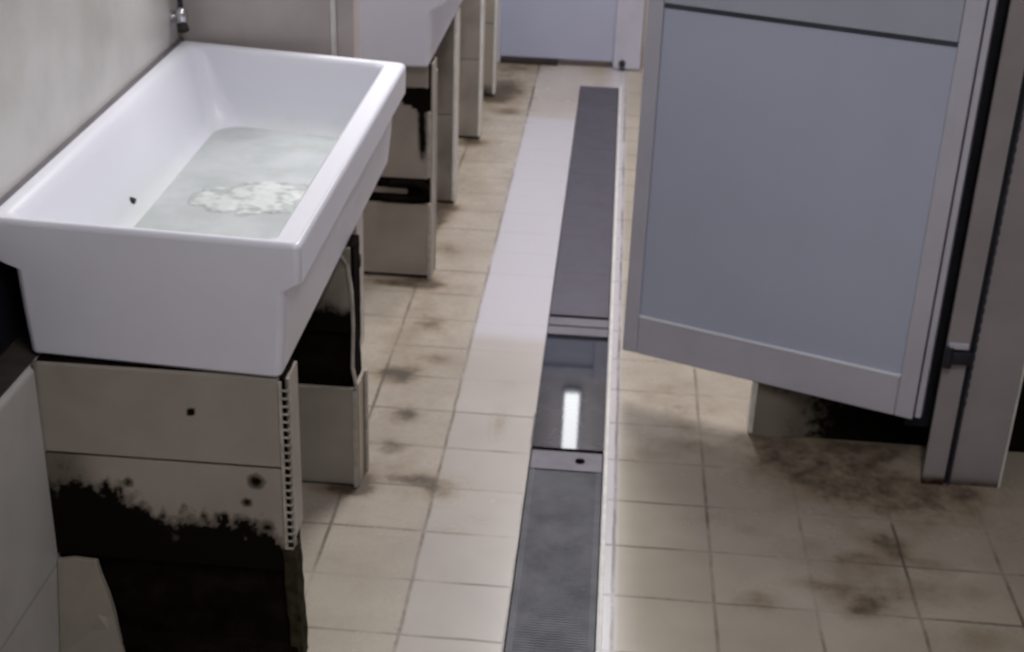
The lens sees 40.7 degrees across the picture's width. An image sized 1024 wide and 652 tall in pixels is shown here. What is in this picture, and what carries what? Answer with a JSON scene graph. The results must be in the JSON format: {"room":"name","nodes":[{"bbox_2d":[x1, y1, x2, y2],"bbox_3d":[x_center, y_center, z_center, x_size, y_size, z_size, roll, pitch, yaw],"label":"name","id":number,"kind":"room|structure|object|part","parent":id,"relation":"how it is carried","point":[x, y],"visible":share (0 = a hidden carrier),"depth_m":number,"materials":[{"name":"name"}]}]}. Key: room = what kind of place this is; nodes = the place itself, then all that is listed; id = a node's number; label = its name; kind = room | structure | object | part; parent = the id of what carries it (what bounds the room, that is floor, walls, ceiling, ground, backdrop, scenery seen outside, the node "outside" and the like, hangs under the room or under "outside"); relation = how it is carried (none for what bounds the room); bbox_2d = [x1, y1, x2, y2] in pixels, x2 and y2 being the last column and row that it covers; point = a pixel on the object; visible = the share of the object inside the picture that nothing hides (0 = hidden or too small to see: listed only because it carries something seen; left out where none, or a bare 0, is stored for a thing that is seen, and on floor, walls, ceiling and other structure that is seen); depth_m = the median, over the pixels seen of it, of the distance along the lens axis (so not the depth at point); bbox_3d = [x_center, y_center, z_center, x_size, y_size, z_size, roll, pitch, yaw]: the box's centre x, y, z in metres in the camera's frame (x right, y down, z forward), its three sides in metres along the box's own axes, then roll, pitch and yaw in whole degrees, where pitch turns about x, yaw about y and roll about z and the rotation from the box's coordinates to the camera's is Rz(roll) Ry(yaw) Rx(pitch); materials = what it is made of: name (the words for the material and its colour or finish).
{"room":"public restroom","nodes":[
{"label":"public restroom","id":0,"kind":"room"},
{"bbox_2d":[0,0,178,651],"bbox_3d":[-0.865,-0.924,2.467,0.367,2.740,7.700,3,25,2],"label":"wall","id":1,"kind":"structure","parent":0,"point":[62,61],"depth_m":2.35,"materials":[{"name":"tile"}]},
{"bbox_2d":[0,261,26,356],"bbox_3d":[-0.888,0.430,1.314,0.010,0.240,4.460,3,25,2],"label":"trim","id":2,"kind":"structure","parent":1,"relation":"attached to","point":[13,322],"depth_m":2.29,"materials":[{"name":"black rubber"}]},
{"bbox_2d":[0,326,37,397],"bbox_3d":[-0.968,0.460,1.395,0.207,0.004,4.310,4,25,3],"label":"trim","id":3,"kind":"structure","parent":1,"relation":"on","point":[19,355],"depth_m":2.26,"materials":[{"name":"tile"}]},
{"bbox_2d":[0,38,183,205],"bbox_3d":[-0.881,0.295,1.250,0.014,0.056,4.460,3,25,2],"label":"trim","id":4,"kind":"structure","parent":1,"relation":"attached to","point":[148,68],"depth_m":2.62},
{"bbox_2d":[169,0,189,32],"bbox_3d":[-0.759,-0.750,3.144,0.043,0.168,0.038,4,25,3],"label":"water tap","id":5,"kind":"object","parent":1,"relation":"attached to","point":[180,14],"visible":1,"depth_m":3.16,"materials":[{"name":"silver metal"}]},
{"bbox_3d":[-0.755,-0.686,3.171,0.028,0.031,0.031,-6,26,-16],"label":"spout","id":6,"kind":"part","parent":5,"relation":"part of","materials":[{"name":"metal"}]},
{"bbox_2d":[0,41,405,377],"bbox_3d":[-0.555,-0.248,2.743,0.550,0.331,1.207,4,25,3],"label":"sink","id":7,"kind":"object","parent":1,"relation":"attached to","point":[96,285],"visible":0.89,"depth_m":2.29,"materials":[{"name":"white ceramic"}]},
{"bbox_2d":[134,127,337,238],"bbox_3d":[-0.541,-0.234,2.728,0.353,0.012,1.004,4,25,3],"label":"water","id":8,"kind":"object","parent":7,"relation":"in","point":[231,156],"visible":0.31,"depth_m":2.89,"materials":[{"name":"clear liquid"}]},
{"bbox_2d":[187,181,308,216],"bbox_3d":[-0.505,-0.257,2.760,0.275,0.006,0.212,4,25,3],"label":"foam","id":9,"kind":"object","parent":8,"relation":"on","point":[250,198],"visible":0.8,"depth_m":2.75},
{"bbox_2d":[176,0,330,55],"bbox_3d":[-0.610,-0.574,3.327,0.378,1.350,0.090,4,25,3],"label":"wall partition","id":10,"kind":"structure","parent":0,"point":[301,26],"depth_m":3.21,"materials":[{"name":"tile"}]},
{"bbox_2d":[336,0,364,344],"bbox_3d":[-0.390,-0.560,3.315,0.041,1.350,0.088,4,25,3],"label":"wall","id":11,"kind":"structure","parent":0,"point":[347,11],"depth_m":3.23,"materials":[{"name":"tile"}]},
{"bbox_2d":[330,0,336,55],"bbox_3d":[-0.416,-0.560,3.312,0.014,1.350,0.097,4,25,3],"label":"trim","id":12,"kind":"structure","parent":11,"relation":"attached to","point":[333,23],"depth_m":3.20,"materials":[{"name":"silver metal"}]},
{"bbox_2d":[558,0,648,67],"bbox_3d":[0.896,-2.395,5.712,3.400,2.740,0.120,4,25,3],"label":"wall","id":13,"kind":"structure","parent":0,"point":[560,61],"depth_m":6.25,"materials":[{"name":"paint"}]},
{"bbox_2d":[497,0,644,69],"bbox_3d":[0.257,-1.878,5.901,0.692,1.558,0.079,4,25,3],"label":"door","id":14,"kind":"structure","parent":13,"relation":"in","point":[537,32],"depth_m":6.17,"materials":[{"name":"white paint"}]},
{"bbox_3d":[0.227,-1.873,5.925,0.510,1.470,0.025,4,25,3],"label":"panel","id":15,"kind":"part","parent":14,"relation":"part of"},
{"bbox_2d":[300,62,1023,651],"bbox_3d":[0.601,0.393,2.958,3.300,0.001,7.700,4,25,3],"label":"floor","id":16,"kind":"structure","parent":0,"point":[720,536],"depth_m":2.98,"materials":[{"name":"beige tile"}]},
{"bbox_2d":[31,354,307,651],"bbox_3d":[-0.574,0.319,2.369,0.434,0.558,0.130,4,25,3],"label":"pedestal","id":17,"kind":"object","parent":16,"relation":"on","point":[176,493],"visible":0.94,"depth_m":2.34,"materials":[{"name":"beige tile"}]},
{"bbox_3d":[-0.373,0.233,2.294,0.016,0.322,0.019,4,25,3],"label":"corner trim","id":18,"kind":"part","parent":17,"relation":"part of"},
{"bbox_2d":[290,235,368,487],"bbox_3d":[-0.558,0.066,2.909,0.498,0.554,0.086,4,25,3],"label":"pedestal","id":19,"kind":"object","parent":16,"relation":"on","point":[332,382],"visible":0.31,"depth_m":2.89,"materials":[{"name":"beige tile"}]},
{"bbox_3d":[-0.388,0.215,2.964,0.146,0.250,0.084,4,25,3],"label":"corner trim","id":20,"kind":"part","parent":19,"relation":"part of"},
{"bbox_3d":[-0.336,-0.015,2.808,0.038,0.303,0.010,4,25,3],"label":"bent trim","id":21,"kind":"part","parent":19,"relation":"part of","materials":[{"name":"silver metal"}]},
{"bbox_2d":[363,56,437,279],"bbox_3d":[-0.471,-0.453,3.916,0.505,0.636,0.104,4,25,3],"label":"pedestal","id":22,"kind":"object","parent":16,"relation":"on","point":[399,215],"visible":0.37,"depth_m":3.91,"materials":[{"name":"beige tile"}]},
{"bbox_2d":[360,0,461,66],"bbox_3d":[-0.431,-1.050,4.157,0.592,0.235,1.120,4,25,3],"label":"sink","id":23,"kind":"object","parent":22,"relation":"on","point":[409,33],"visible":0.55,"depth_m":3.66,"materials":[{"name":"white ceramic"}]},
{"bbox_3d":[-0.227,-0.424,3.916,0.011,0.600,0.087,5,25,6],"label":"corner trim","id":24,"kind":"part","parent":22,"relation":"part of","materials":[{"name":"silver metal"}]},
{"bbox_2d":[433,8,459,202],"bbox_3d":[-0.433,-0.723,4.492,0.514,0.634,0.084,4,25,3],"label":"pedestal","id":25,"kind":"object","parent":16,"relation":"on","point":[447,53],"visible":0.16,"depth_m":4.45,"materials":[{"name":"tile"}]},
{"bbox_3d":[-0.185,-0.696,4.440,0.010,0.622,0.007,4,25,3],"label":"corner trim","id":26,"kind":"part","parent":25,"relation":"part of","materials":[{"name":"silver metal"}]},
{"bbox_2d":[458,0,485,138],"bbox_3d":[-0.368,-1.039,5.125,0.527,0.668,0.084,4,25,3],"label":"pedestal","id":27,"kind":"object","parent":16,"relation":"on","point":[472,12],"visible":0.19,"depth_m":5.10,"materials":[{"name":"tile"}]},
{"bbox_3d":[-0.114,-1.011,5.072,0.010,0.655,0.007,4,25,3],"label":"corner trim","id":28,"kind":"part","parent":27,"relation":"part of","materials":[{"name":"silver metal"}]},
{"bbox_2d":[483,0,498,95],"bbox_3d":[-0.320,-1.289,5.657,0.527,0.668,0.084,4,25,3],"label":"pedestal","id":29,"kind":"object","parent":16,"relation":"on","point":[491,6],"visible":0.09,"depth_m":5.67,"materials":[{"name":"tile"}]},
{"bbox_3d":[-0.066,-1.261,5.604,0.010,0.655,0.007,4,25,3],"label":"corner trim","id":30,"kind":"part","parent":29,"relation":"part of","materials":[{"name":"silver metal"}]},
{"bbox_2d":[503,86,620,651],"bbox_3d":[0.176,0.055,3.741,0.191,0.092,4.954,4,25,3],"label":"channel","id":31,"kind":"object","parent":16,"relation":"in","point":[608,390],"visible":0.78,"depth_m":3.21,"materials":[{"name":"silver metal"}]},
{"bbox_2d":[505,446,602,651],"bbox_3d":[0.053,0.671,2.339,0.161,0.018,1.818,4,25,3],"label":"drain cover","id":32,"kind":"object","parent":31,"relation":"on","point":[553,609],"visible":1,"depth_m":2.77,"materials":[{"name":"metal"}]},
{"bbox_3d":[0.122,0.309,3.108,0.161,0.014,0.080,4,25,3],"label":"plate","id":33,"kind":"part","parent":32,"relation":"part of","materials":[{"name":"grey metal"}]},
{"bbox_2d":[531,336,607,469],"bbox_3d":[0.150,0.188,3.444,0.166,0.064,0.599,4,25,3],"label":"water","id":34,"kind":"object","parent":31,"relation":"in","point":[571,405],"visible":0.79,"depth_m":3.40,"materials":[{"name":"clear liquid"}]},
{"bbox_2d":[547,317,608,339],"bbox_3d":[0.180,0.007,3.751,0.163,0.014,0.108,4,25,3],"label":"bar","id":35,"kind":"object","parent":31,"relation":"on","point":[558,326],"visible":1,"depth_m":3.74,"materials":[{"name":"grey metal"}]},
{"bbox_2d":[550,86,617,319],"bbox_3d":[0.281,-0.519,4.872,0.161,0.015,2.377,4,25,3],"label":"drain cover","id":36,"kind":"object","parent":31,"relation":"on","point":[581,290],"visible":1,"depth_m":4.52,"materials":[{"name":"grey metal"}]},
{"bbox_3d":[0.267,0.020,3.716,0.008,0.004,4.930,4,25,3],"label":"edge trim","id":37,"kind":"part","parent":31,"relation":"part of","materials":[{"name":"silver metal"}]},
{"bbox_2d":[904,0,1023,484],"bbox_3d":[0.955,-0.590,2.665,0.088,2.050,0.117,4,25,3],"label":"door frame","id":38,"kind":"structure","parent":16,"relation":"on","point":[1005,64],"depth_m":2.84,"materials":[{"name":"grey plastic"}]},
{"bbox_2d":[622,0,998,418],"bbox_3d":[0.616,-0.688,2.791,0.705,1.805,0.037,14,28,23],"label":"door","id":39,"kind":"structure","parent":38,"relation":"attached to","point":[802,165],"depth_m":2.96,"materials":[{"name":"white paint"}]},
{"bbox_3d":[0.579,0.082,3.162,0.611,0.095,0.035,14,28,23],"label":"rail","id":40,"kind":"part","parent":39,"relation":"part of","materials":[{"name":"grey metal"}]},
{"bbox_3d":[0.607,-0.686,2.798,0.611,0.134,0.035,14,28,23],"label":"rail","id":41,"kind":"part","parent":39,"relation":"part of","materials":[{"name":"grey plastic"}]},
{"bbox_3d":[0.945,0.043,2.918,0.040,0.014,0.008,4,25,3],"label":"hinge plate","id":42,"kind":"part","parent":38,"relation":"part of","materials":[{"name":"silver metal"}]},
{"bbox_2d":[943,72,1023,487],"bbox_3d":[1.058,-0.588,2.668,0.124,2.050,0.097,4,25,3],"label":"pier","id":43,"kind":"object","parent":16,"relation":"on","point":[992,382],"visible":0.96,"depth_m":2.92,"materials":[{"name":"grey plastic"}]},
{"bbox_3d":[1.118,-0.585,2.667,0.004,2.050,0.092,4,25,3],"label":"edge trim","id":44,"kind":"part","parent":43,"relation":"part of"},
{"bbox_2d":[752,378,1023,452],"bbox_3d":[1.399,-0.649,2.766,1.603,2.100,0.032,4,25,3],"label":"wall","id":45,"kind":"structure","parent":0,"point":[779,411],"depth_m":3.21,"materials":[{"name":"beige tile"}]},
{"bbox_2d":[747,381,757,432],"bbox_3d":[0.595,-0.703,2.809,0.010,2.094,0.040,4,25,3],"label":"trim","id":46,"kind":"structure","parent":45,"relation":"attached to","point":[750,420],"depth_m":3.22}
]}

